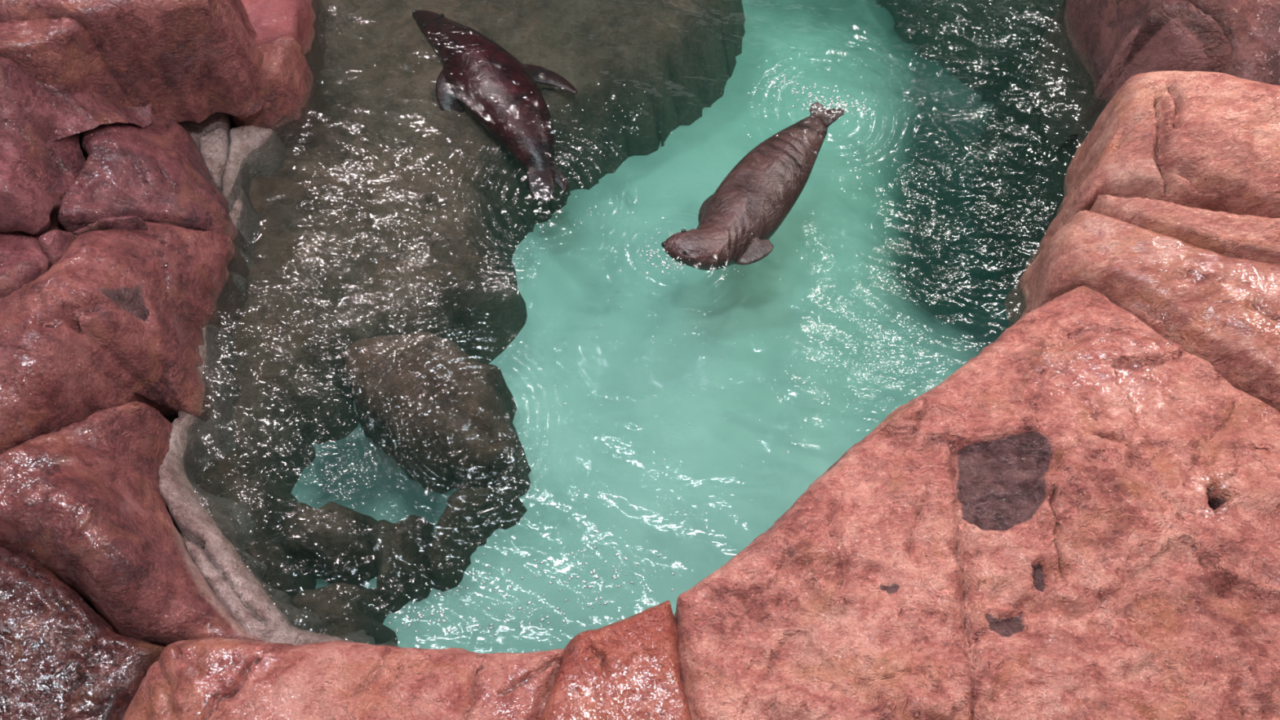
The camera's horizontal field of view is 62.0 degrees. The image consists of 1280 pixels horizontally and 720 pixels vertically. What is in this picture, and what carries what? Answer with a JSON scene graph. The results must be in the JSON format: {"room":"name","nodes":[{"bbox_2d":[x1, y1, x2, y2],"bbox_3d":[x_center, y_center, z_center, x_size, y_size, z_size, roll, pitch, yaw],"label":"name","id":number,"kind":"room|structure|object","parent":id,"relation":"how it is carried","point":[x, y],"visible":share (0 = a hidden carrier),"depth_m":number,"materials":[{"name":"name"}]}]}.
{"room":"animal exhibit","nodes":[
{"label":"animal exhibit","id":0,"kind":"room"},
{"bbox_2d":[291,0,1013,653],"bbox_3d":[0.250,0.525,8.910,12.500,1.648,11.000,0,60,0],"label":"floor","id":1,"kind":"structure","parent":0,"point":[881,223],"depth_m":8.59,"materials":[{"name":"teal liquid"}]},
{"bbox_2d":[225,474,316,598],"bbox_3d":[-2.636,1.246,7.453,0.796,1.069,1.541,-20,62,-11],"label":"submerged stone","id":2,"kind":"object","parent":1,"relation":"on","point":[268,504],"visible":0.36,"depth_m":7.17,"materials":[{"name":"grey stone"}]},
{"bbox_2d":[279,501,377,586],"bbox_3d":[-2.170,1.310,7.495,1.060,1.049,0.855,0,60,0],"label":"submerged stone","id":3,"kind":"object","parent":1,"relation":"on","point":[329,542],"visible":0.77,"depth_m":7.15,"materials":[{"name":"grey stone"}]},
{"bbox_2d":[292,582,397,644],"bbox_3d":[-2.005,1.822,7.156,0.847,1.023,0.884,-16,61,-9],"label":"submerged stone","id":4,"kind":"object","parent":1,"relation":"on","point":[334,602],"visible":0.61,"depth_m":6.83,"materials":[{"name":"grey stone"}]},
{"bbox_2d":[367,514,435,613],"bbox_3d":[-1.703,1.451,7.479,0.737,1.068,0.941,0,60,0],"label":"submerged stone","id":5,"kind":"object","parent":1,"relation":"on","point":[398,548],"visible":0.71,"depth_m":7.18,"materials":[{"name":"grey stone"}]},
{"bbox_2d":[341,331,531,497],"bbox_3d":[-1.472,0.486,7.900,1.461,1.567,1.269,0,60,0],"label":"boulder","id":6,"kind":"object","parent":1,"relation":"on","point":[406,426],"visible":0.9,"depth_m":7.39,"materials":[{"name":"grey stone"}]},
{"bbox_2d":[194,0,745,497],"bbox_3d":[-1.588,-1.304,9.013,5.553,1.706,6.408,0,60,0],"label":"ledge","id":7,"kind":"object","parent":1,"relation":"on","point":[364,231],"visible":0.48,"depth_m":8.45,"materials":[{"name":"grey stone"}]},
{"bbox_2d":[0,55,153,235],"bbox_3d":[-3.907,-1.679,7.321,1.121,1.755,2.661,16,61,9],"label":"boulder","id":8,"kind":"object","parent":7,"relation":"on","point":[42,124],"visible":0.35,"depth_m":6.77,"materials":[{"name":"stone"}]},
{"bbox_2d":[0,17,132,159],"bbox_3d":[-4.143,-1.790,7.112,1.295,1.103,0.637,0,60,0],"label":"rock","id":9,"kind":"object","parent":8,"relation":"on","point":[60,52],"visible":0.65,"depth_m":6.84,"materials":[{"name":"stone"}]},
{"bbox_2d":[0,0,264,123],"bbox_3d":[-3.841,-2.292,7.444,2.176,1.308,1.122,-9,60,-5],"label":"rock","id":10,"kind":"object","parent":8,"relation":"on","point":[193,60],"visible":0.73,"depth_m":7.33,"materials":[{"name":"stone"}]},
{"bbox_2d":[0,221,249,453],"bbox_3d":[-3.385,0.112,6.921,1.151,2.031,2.609,27,63,14],"label":"boulder","id":11,"kind":"object","parent":7,"relation":"on","point":[120,319],"visible":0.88,"depth_m":6.52,"materials":[{"name":"stone"}]},
{"bbox_2d":[38,215,148,266],"bbox_3d":[-3.514,-0.554,7.075,0.293,1.176,0.713,35,66,18],"label":"rock","id":12,"kind":"object","parent":11,"relation":"on","point":[54,243],"visible":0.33,"depth_m":6.70,"materials":[{"name":"stone"}]},
{"bbox_2d":[0,401,266,647],"bbox_3d":[-2.934,1.335,6.338,1.415,1.798,1.783,-40,67,-20],"label":"boulder","id":13,"kind":"object","parent":7,"relation":"on","point":[83,500],"visible":0.69,"depth_m":5.90,"materials":[{"name":"stone"}]},
{"bbox_2d":[57,116,248,252],"bbox_3d":[-3.355,-1.068,7.810,0.951,1.693,1.381,0,60,0],"label":"rock","id":14,"kind":"object","parent":7,"relation":"on","point":[157,172],"visible":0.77,"depth_m":7.21,"materials":[{"name":"stone"}]},
{"bbox_2d":[179,111,234,149],"bbox_3d":[-3.417,-1.595,8.498,0.734,1.038,0.921,20,62,11],"label":"rock","id":15,"kind":"object","parent":7,"relation":"on","point":[216,120],"visible":0.09,"depth_m":8.05,"materials":[{"name":"stone"}]},
{"bbox_2d":[198,127,230,191],"bbox_3d":[-3.140,-1.325,8.361,0.404,1.042,0.790,0,60,0],"label":"rock","id":16,"kind":"object","parent":7,"relation":"on","point":[214,147],"visible":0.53,"depth_m":7.94,"materials":[{"name":"grey stone"}]},
{"bbox_2d":[221,124,286,212],"bbox_3d":[-2.999,-1.288,8.204,0.446,0.722,1.166,12,61,7],"label":"rock","id":17,"kind":"object","parent":7,"relation":"on","point":[254,151],"visible":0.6,"depth_m":8.07,"materials":[{"name":"grey stone"}]},
{"bbox_2d":[229,35,328,148],"bbox_3d":[-2.899,-1.931,8.483,0.697,1.318,0.699,0,60,0],"label":"boulder","id":18,"kind":"object","parent":7,"relation":"on","point":[291,95],"visible":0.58,"depth_m":8.12,"materials":[{"name":"stone"}]},
{"bbox_2d":[241,0,326,80],"bbox_3d":[-2.980,-2.658,8.730,0.779,1.172,1.337,-11,61,-6],"label":"boulder","id":19,"kind":"object","parent":7,"relation":"on","point":[303,20],"visible":0.4,"depth_m":8.28,"materials":[{"name":"stone"}]},
{"bbox_2d":[425,485,527,591],"bbox_3d":[-1.167,1.327,7.605,1.011,0.992,0.970,0,60,0],"label":"submerged stone","id":20,"kind":"object","parent":1,"relation":"on","point":[472,515],"visible":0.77,"depth_m":7.37,"materials":[{"name":"grey stone"}]},
{"bbox_2d":[875,0,1078,289],"bbox_3d":[3.613,-2.153,9.776,3.841,2.236,4.286,15,61,8],"label":"submerged rock","id":21,"kind":"object","parent":1,"relation":"on","point":[988,46],"visible":0.09,"depth_m":9.94,"materials":[{"name":"stone"}]},
{"bbox_2d":[1028,0,1232,177],"bbox_3d":[3.738,-2.332,8.445,0.591,1.780,1.828,-19,62,-11],"label":"boulder","id":22,"kind":"object","parent":21,"relation":"on","point":[1089,49],"visible":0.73,"depth_m":8.23,"materials":[{"name":"stone"}]},
{"bbox_2d":[1181,0,1279,85],"bbox_3d":[4.690,-2.048,7.896,1.938,1.446,1.635,7,60,4],"label":"boulder","id":23,"kind":"object","parent":21,"relation":"on","point":[1251,28],"visible":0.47,"depth_m":7.52,"materials":[{"name":"stone"}]},
{"bbox_3d":[0.136,-0.420,9.049,9.273,2.947,8.577,0,60,0],"label":"pool water","id":24,"kind":"object","parent":1,"relation":"on","visible":0},
{"bbox_2d":[0,231,51,298],"bbox_3d":[-4.068,-0.445,6.885,0.979,1.304,1.348,-18,62,-10],"label":"rock","id":25,"kind":"object","parent":24,"relation":"in","point":[23,260],"visible":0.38,"depth_m":6.46,"materials":[{"name":"stone"}]},
{"bbox_2d":[0,545,164,719],"bbox_3d":[-3.308,1.843,5.884,1.622,1.485,1.932,0,60,0],"label":"rock","id":26,"kind":"object","parent":24,"relation":"in","point":[60,659],"visible":0.82,"depth_m":5.59,"materials":[{"name":"brown stone"}]},
{"bbox_2d":[177,185,259,460],"bbox_3d":[-2.965,-0.251,7.646,0.422,0.778,2.238,-3,60,-1],"label":"rock ledge","id":27,"kind":"object","parent":24,"relation":"in","point":[218,353],"visible":0.44,"depth_m":7.30,"materials":[{"name":"grey stone"}]},
{"bbox_2d":[158,417,399,647],"bbox_3d":[-2.414,1.341,6.568,2.512,0.691,0.862,40,68,21],"label":"rock ledge","id":28,"kind":"object","parent":24,"relation":"in","point":[216,531],"visible":0.52,"depth_m":6.49,"materials":[{"name":"grey stone"}]},
{"bbox_2d":[121,637,564,719],"bbox_3d":[-1.513,2.063,5.596,2.494,1.432,1.267,0,60,0],"label":"rock","id":29,"kind":"object","parent":24,"relation":"in","point":[211,678],"visible":0.95,"depth_m":5.22,"materials":[{"name":"stone"}]},
{"bbox_2d":[412,9,577,199],"bbox_3d":[-1.185,-2.292,8.789,0.956,0.534,2.484,-35,66,-18],"label":"seal","id":30,"kind":"object","parent":24,"relation":"in","point":[477,73],"visible":1,"depth_m":8.47,"materials":[{"name":"brown"}]},
{"bbox_2d":[345,521,688,648],"bbox_3d":[-0.722,1.338,6.393,2.035,0.075,0.796,0,60,0],"label":"foam","id":31,"kind":"object","parent":24,"relation":"on","point":[597,531],"visible":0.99,"depth_m":6.36,"materials":[{"name":"white"}]},
{"bbox_2d":[540,600,692,719],"bbox_3d":[-0.134,1.957,5.543,1.108,1.160,1.348,0,60,0],"label":"rock block","id":32,"kind":"object","parent":24,"relation":"in","point":[629,668],"visible":0.88,"depth_m":5.25,"materials":[{"name":"stone"}]},
{"bbox_2d":[369,84,933,578],"bbox_3d":[0.175,-0.303,7.331,3.692,0.076,3.948,15,61,9],"label":"foam","id":33,"kind":"object","parent":24,"relation":"on","point":[623,85],"visible":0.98,"depth_m":7.24,"materials":[{"name":"white"}]},
{"bbox_2d":[635,231,738,277],"bbox_3d":[0.332,-0.757,7.591,0.732,0.062,0.397,0,60,0],"label":"foam","id":34,"kind":"object","parent":24,"relation":"on","point":[658,250],"visible":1,"depth_m":7.55,"materials":[{"name":"white"}]},
{"bbox_2d":[661,102,844,270],"bbox_3d":[0.873,-1.282,8.154,0.736,0.563,1.997,25,63,14],"label":"seal","id":35,"kind":"object","parent":24,"relation":"in","point":[756,197],"visible":1,"depth_m":7.91,"materials":[{"name":"brown"}]},
{"bbox_2d":[747,71,900,121],"bbox_3d":[1.441,-2.058,8.344,1.194,0.038,0.403,11,61,6],"label":"foam","id":36,"kind":"object","parent":24,"relation":"on","point":[839,105],"visible":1,"depth_m":8.31,"materials":[{"name":"white"}]},
{"bbox_2d":[673,285,1279,719],"bbox_3d":[2.096,1.076,5.878,4.082,1.621,3.442,0,60,0],"label":"rock slab","id":37,"kind":"object","parent":24,"relation":"in","point":[1081,520],"visible":0.98,"depth_m":5.34,"materials":[{"name":"stone"}]},
{"bbox_2d":[1004,209,1279,412],"bbox_3d":[3.454,0.072,6.717,2.278,1.518,1.399,23,63,13],"label":"rock","id":38,"kind":"object","parent":24,"relation":"in","point":[1224,311],"visible":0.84,"depth_m":6.36,"materials":[{"name":"stone"}]},
{"bbox_2d":[1024,70,1279,270],"bbox_3d":[3.938,-1.100,7.242,2.096,1.522,1.040,14,61,8],"label":"boulder","id":39,"kind":"object","parent":24,"relation":"in","point":[1206,140],"visible":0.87,"depth_m":6.76,"materials":[{"name":"stone"}]},
{"bbox_2d":[1088,194,1279,264],"bbox_3d":[3.778,-0.504,6.886,2.068,1.273,0.690,12,61,7],"label":"rock shelf","id":40,"kind":"object","parent":24,"relation":"in","point":[1247,237],"visible":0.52,"depth_m":6.49,"materials":[{"name":"stone"}]}
]}

